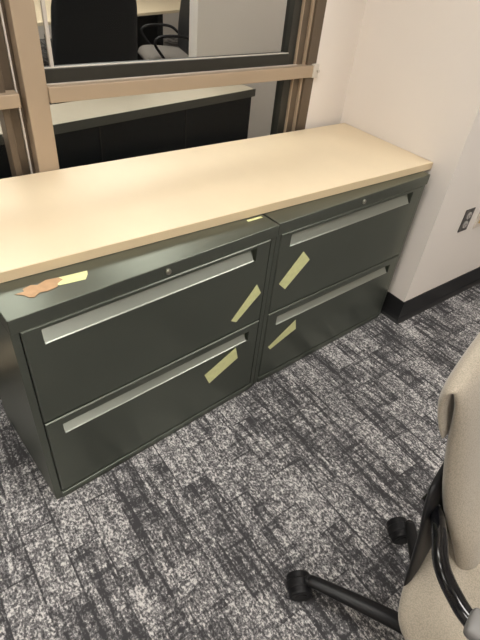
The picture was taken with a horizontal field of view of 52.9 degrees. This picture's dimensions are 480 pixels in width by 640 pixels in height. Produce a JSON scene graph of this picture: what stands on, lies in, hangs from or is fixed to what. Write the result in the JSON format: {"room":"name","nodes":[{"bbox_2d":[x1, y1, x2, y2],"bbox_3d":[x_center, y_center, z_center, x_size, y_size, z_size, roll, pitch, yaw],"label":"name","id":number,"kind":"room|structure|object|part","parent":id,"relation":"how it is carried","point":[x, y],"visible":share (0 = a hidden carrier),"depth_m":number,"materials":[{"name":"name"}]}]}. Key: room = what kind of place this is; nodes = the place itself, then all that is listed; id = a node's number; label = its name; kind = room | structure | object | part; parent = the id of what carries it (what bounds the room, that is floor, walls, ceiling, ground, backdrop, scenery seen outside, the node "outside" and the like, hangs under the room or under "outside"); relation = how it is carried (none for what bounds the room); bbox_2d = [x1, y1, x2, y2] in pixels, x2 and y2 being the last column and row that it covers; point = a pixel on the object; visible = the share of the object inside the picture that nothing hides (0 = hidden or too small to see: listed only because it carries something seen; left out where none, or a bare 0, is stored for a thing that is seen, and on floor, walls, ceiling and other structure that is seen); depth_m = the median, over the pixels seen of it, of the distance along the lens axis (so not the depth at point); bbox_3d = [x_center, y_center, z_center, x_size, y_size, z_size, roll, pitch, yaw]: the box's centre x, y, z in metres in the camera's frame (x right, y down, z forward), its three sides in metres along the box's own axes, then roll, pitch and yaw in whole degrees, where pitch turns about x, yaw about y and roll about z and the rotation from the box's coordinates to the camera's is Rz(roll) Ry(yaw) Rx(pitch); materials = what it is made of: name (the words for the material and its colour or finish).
{"room":"office","nodes":[
{"label":"office","id":0,"kind":"room"},
{"bbox_2d":[38,13,178,38],"bbox_3d":[-3.544,-4.905,5.804,7.300,2.700,0.100,-21,47,-30],"label":"wall","id":1,"kind":"structure","parent":0,"point":[172,19],"depth_m":8.01,"materials":[{"name":"paint"}]},
{"bbox_2d":[189,0,286,138],"bbox_3d":[1.015,-2.667,3.750,3.200,2.700,0.100,-21,47,-30],"label":"wall","id":2,"kind":"structure","parent":0,"point":[216,27],"depth_m":3.32,"materials":[{"name":"paint"}]},
{"bbox_2d":[0,38,479,639],"bbox_3d":[-0.417,-0.662,3.333,7.400,0.100,11.400,-21,47,-30],"label":"floor","id":3,"kind":"structure","parent":0,"point":[198,534],"depth_m":1.69,"materials":[{"name":"carpet"}]},
{"bbox_2d":[51,0,137,103],"bbox_3d":[-1.018,-1.527,3.233,0.612,1.245,0.607,-21,47,-30],"label":"chair","id":4,"kind":"object","parent":3,"relation":"on","point":[82,31],"visible":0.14,"depth_m":2.80,"materials":[{"name":"black fabric"}]},
{"bbox_2d":[34,0,180,59],"bbox_3d":[-1.920,-3.030,5.313,1.350,0.742,3.900,27,44,23],"label":"conference table","id":5,"kind":"object","parent":3,"relation":"on","point":[148,11],"visible":0.27,"depth_m":5.83,"materials":[{"name":"beige laminate"}]},
{"bbox_3d":[-1.284,-3.662,6.189,0.700,0.712,0.100,27,44,23],"label":"leg","id":6,"kind":"part","parent":5,"relation":"part of","materials":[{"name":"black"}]},
{"bbox_2d":[0,84,255,178],"bbox_3d":[-1.067,-0.742,2.676,0.290,0.741,2.950,35,47,30],"label":"credenza","id":7,"kind":"object","parent":3,"relation":"on","point":[92,131],"visible":0.32,"depth_m":2.79,"materials":[{"name":"black"}]},
{"bbox_2d":[0,84,252,133],"bbox_3d":[-1.040,-1.014,2.447,0.286,0.029,2.940,35,47,30],"label":"countertop","id":8,"kind":"structure","parent":7,"relation":"on","point":[82,109],"depth_m":2.74,"materials":[{"name":"beige"}]},
{"bbox_2d":[0,214,278,499],"bbox_3d":[-0.399,0.027,1.785,0.912,0.814,0.486,-25,49,-33],"label":"filing cabinet","id":9,"kind":"object","parent":3,"relation":"on","point":[103,359],"visible":0.93,"depth_m":1.54,"materials":[{"name":"metal"}]},
{"bbox_3d":[-0.244,0.007,1.556,0.864,0.360,0.030,-25,49,-33],"label":"drawer","id":10,"kind":"part","parent":9,"relation":"part of","materials":[{"name":"paint"}]},
{"bbox_3d":[-0.238,-0.089,1.464,0.736,0.038,0.026,-25,49,-33],"label":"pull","id":11,"kind":"part","parent":9,"relation":"part of","materials":[{"name":"silver metal"}]},
{"bbox_3d":[-0.277,0.288,1.790,0.864,0.362,0.030,-25,49,-33],"label":"drawer","id":12,"kind":"part","parent":9,"relation":"part of","materials":[{"name":"paint"}]},
{"bbox_3d":[-0.268,0.201,1.710,0.749,0.032,0.026,-25,49,-33],"label":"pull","id":13,"kind":"part","parent":9,"relation":"part of","materials":[{"name":"silver metal"}]},
{"bbox_2d":[0,123,432,282],"bbox_3d":[-0.093,-0.536,1.842,1.962,0.032,0.558,-21,47,-30],"label":"countertop","id":14,"kind":"structure","parent":9,"relation":"on","point":[49,220],"depth_m":1.70,"materials":[{"name":"beige laminate"}]},
{"bbox_2d":[137,0,189,59],"bbox_3d":[-0.725,-2.933,4.969,0.607,1.245,0.612,-10,42,-20],"label":"chair","id":15,"kind":"object","parent":3,"relation":"on","point":[147,52],"visible":0.52,"depth_m":4.95,"materials":[{"name":"black leather"}]},
{"bbox_3d":[-0.850,-3.019,5.185,0.422,0.284,0.115,-10,42,-20],"label":"arm","id":16,"kind":"part","parent":15,"relation":"part of","materials":[{"name":"black plastic"}]},
{"bbox_3d":[-0.788,-2.794,5.061,0.505,0.096,0.507,-10,42,-20],"label":"seat","id":17,"kind":"part","parent":15,"relation":"part of","materials":[{"name":"grey fabric"}]},
{"bbox_3d":[-0.669,-2.711,4.840,0.422,0.284,0.115,-10,42,-20],"label":"arm","id":18,"kind":"part","parent":15,"relation":"part of","materials":[{"name":"black plastic"}]},
{"bbox_3d":[-0.501,-3.150,4.894,0.161,0.778,0.511,-10,42,-20],"label":"backrest","id":19,"kind":"part","parent":15,"relation":"part of","materials":[{"name":"black leather"}]},
{"bbox_2d":[253,171,429,383],"bbox_3d":[0.307,-0.301,2.282,0.906,0.813,0.486,-24,48,-32],"label":"filing cabinet","id":20,"kind":"object","parent":3,"relation":"on","point":[336,257],"visible":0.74,"depth_m":2.07,"materials":[{"name":"metal"}]},
{"bbox_3d":[0.424,-0.038,2.282,0.858,0.362,0.030,-24,48,-32],"label":"drawer","id":21,"kind":"part","parent":20,"relation":"part of","materials":[{"name":"paint"}]},
{"bbox_3d":[0.433,-0.125,2.203,0.743,0.032,0.026,-24,48,-32],"label":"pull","id":22,"kind":"part","parent":20,"relation":"part of","materials":[{"name":"silver metal"}]},
{"bbox_3d":[0.457,-0.319,2.049,0.858,0.360,0.030,-24,48,-32],"label":"drawer","id":23,"kind":"part","parent":20,"relation":"part of","materials":[{"name":"paint"}]},
{"bbox_3d":[0.462,-0.415,1.957,0.730,0.038,0.026,-24,48,-32],"label":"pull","id":24,"kind":"part","parent":20,"relation":"part of","materials":[{"name":"silver metal"}]},
{"bbox_2d":[286,332,479,639],"bbox_3d":[0.551,0.612,1.114,0.805,0.946,0.822,31,46,27],"label":"office chair","id":25,"kind":"object","parent":3,"relation":"on","point":[440,597],"visible":1,"depth_m":1.09,"materials":[{"name":"beige fabric"}]},
{"bbox_3d":[0.558,0.778,1.514,0.054,0.069,0.334,9,40,3],"label":"leg","id":26,"kind":"part","parent":25,"relation":"part of","materials":[{"name":"black plastic"}]},
{"bbox_3d":[0.751,0.471,1.266,0.598,0.357,0.213,10,40,4],"label":"arm","id":27,"kind":"part","parent":25,"relation":"part of","materials":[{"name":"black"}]},
{"bbox_3d":[0.693,0.698,1.144,0.532,0.102,0.550,32,46,27],"label":"seat","id":28,"kind":"part","parent":25,"relation":"part of","materials":[{"name":"beige fabric"}]},
{"bbox_3d":[0.486,0.653,1.009,0.213,0.357,0.598,-8,42,-17],"label":"arm","id":29,"kind":"part","parent":25,"relation":"part of","materials":[{"name":"black plastic"}]},
{"bbox_3d":[0.595,0.301,1.174,0.269,0.541,0.391,32,46,27],"label":"backrest","id":30,"kind":"part","parent":25,"relation":"part of","materials":[{"name":"beige fabric"}]},
{"bbox_2d":[305,0,366,128],"bbox_3d":[0.399,-1.444,2.189,0.251,2.700,0.230,-21,47,-30],"label":"wall","id":31,"kind":"structure","parent":0,"point":[342,22],"depth_m":2.26,"materials":[{"name":"paint"}]},
{"bbox_2d":[0,0,326,176],"bbox_3d":[-1.173,-0.733,1.118,3.822,2.700,0.126,-22,48,-30],"label":"window","id":32,"kind":"structure","parent":31,"relation":"in","point":[27,86],"depth_m":1.71,"materials":[{"name":"beige metal"}]},
{"bbox_3d":[-0.147,-1.577,1.403,1.125,1.464,0.006,-22,48,-30],"label":"glass pane","id":33,"kind":"part","parent":32,"relation":"part of","materials":[{"name":"clear glass"}]},
{"bbox_3d":[-0.227,-0.981,1.861,1.073,0.046,0.045,-22,48,-30],"label":"sash rail","id":34,"kind":"part","parent":32,"relation":"part of","materials":[{"name":"black"}]},
{"bbox_2d":[340,0,479,301],"bbox_3d":[2.011,-1.802,2.849,3.235,2.700,0.930,-21,47,-30],"label":"wall","id":35,"kind":"structure","parent":0,"point":[414,84],"depth_m":2.16,"materials":[{"name":"paint"}]},
{"bbox_2d":[381,267,479,323],"bbox_3d":[1.940,-0.708,3.540,3.157,0.130,0.652,-21,47,-30],"label":"baseboard","id":36,"kind":"structure","parent":35,"relation":"attached to","point":[395,309],"depth_m":2.69,"materials":[{"name":"black rubber"}]},
{"bbox_2d":[457,207,475,231],"bbox_3d":[1.139,-0.501,2.423,0.074,0.124,0.010,-21,47,-30],"label":"wall outlet","id":37,"kind":"object","parent":35,"relation":"attached to","point":[467,217],"visible":1,"depth_m":2.41,"materials":[{"name":"grey plastic"}]},
{"bbox_2d":[473,213,479,228],"bbox_3d":[1.256,-0.536,2.505,0.074,0.124,0.010,-21,47,-30],"label":"outlet","id":38,"kind":"object","parent":35,"relation":"attached to","point":[477,223],"visible":1,"depth_m":2.51,"materials":[{"name":"beige plastic"}]}
]}

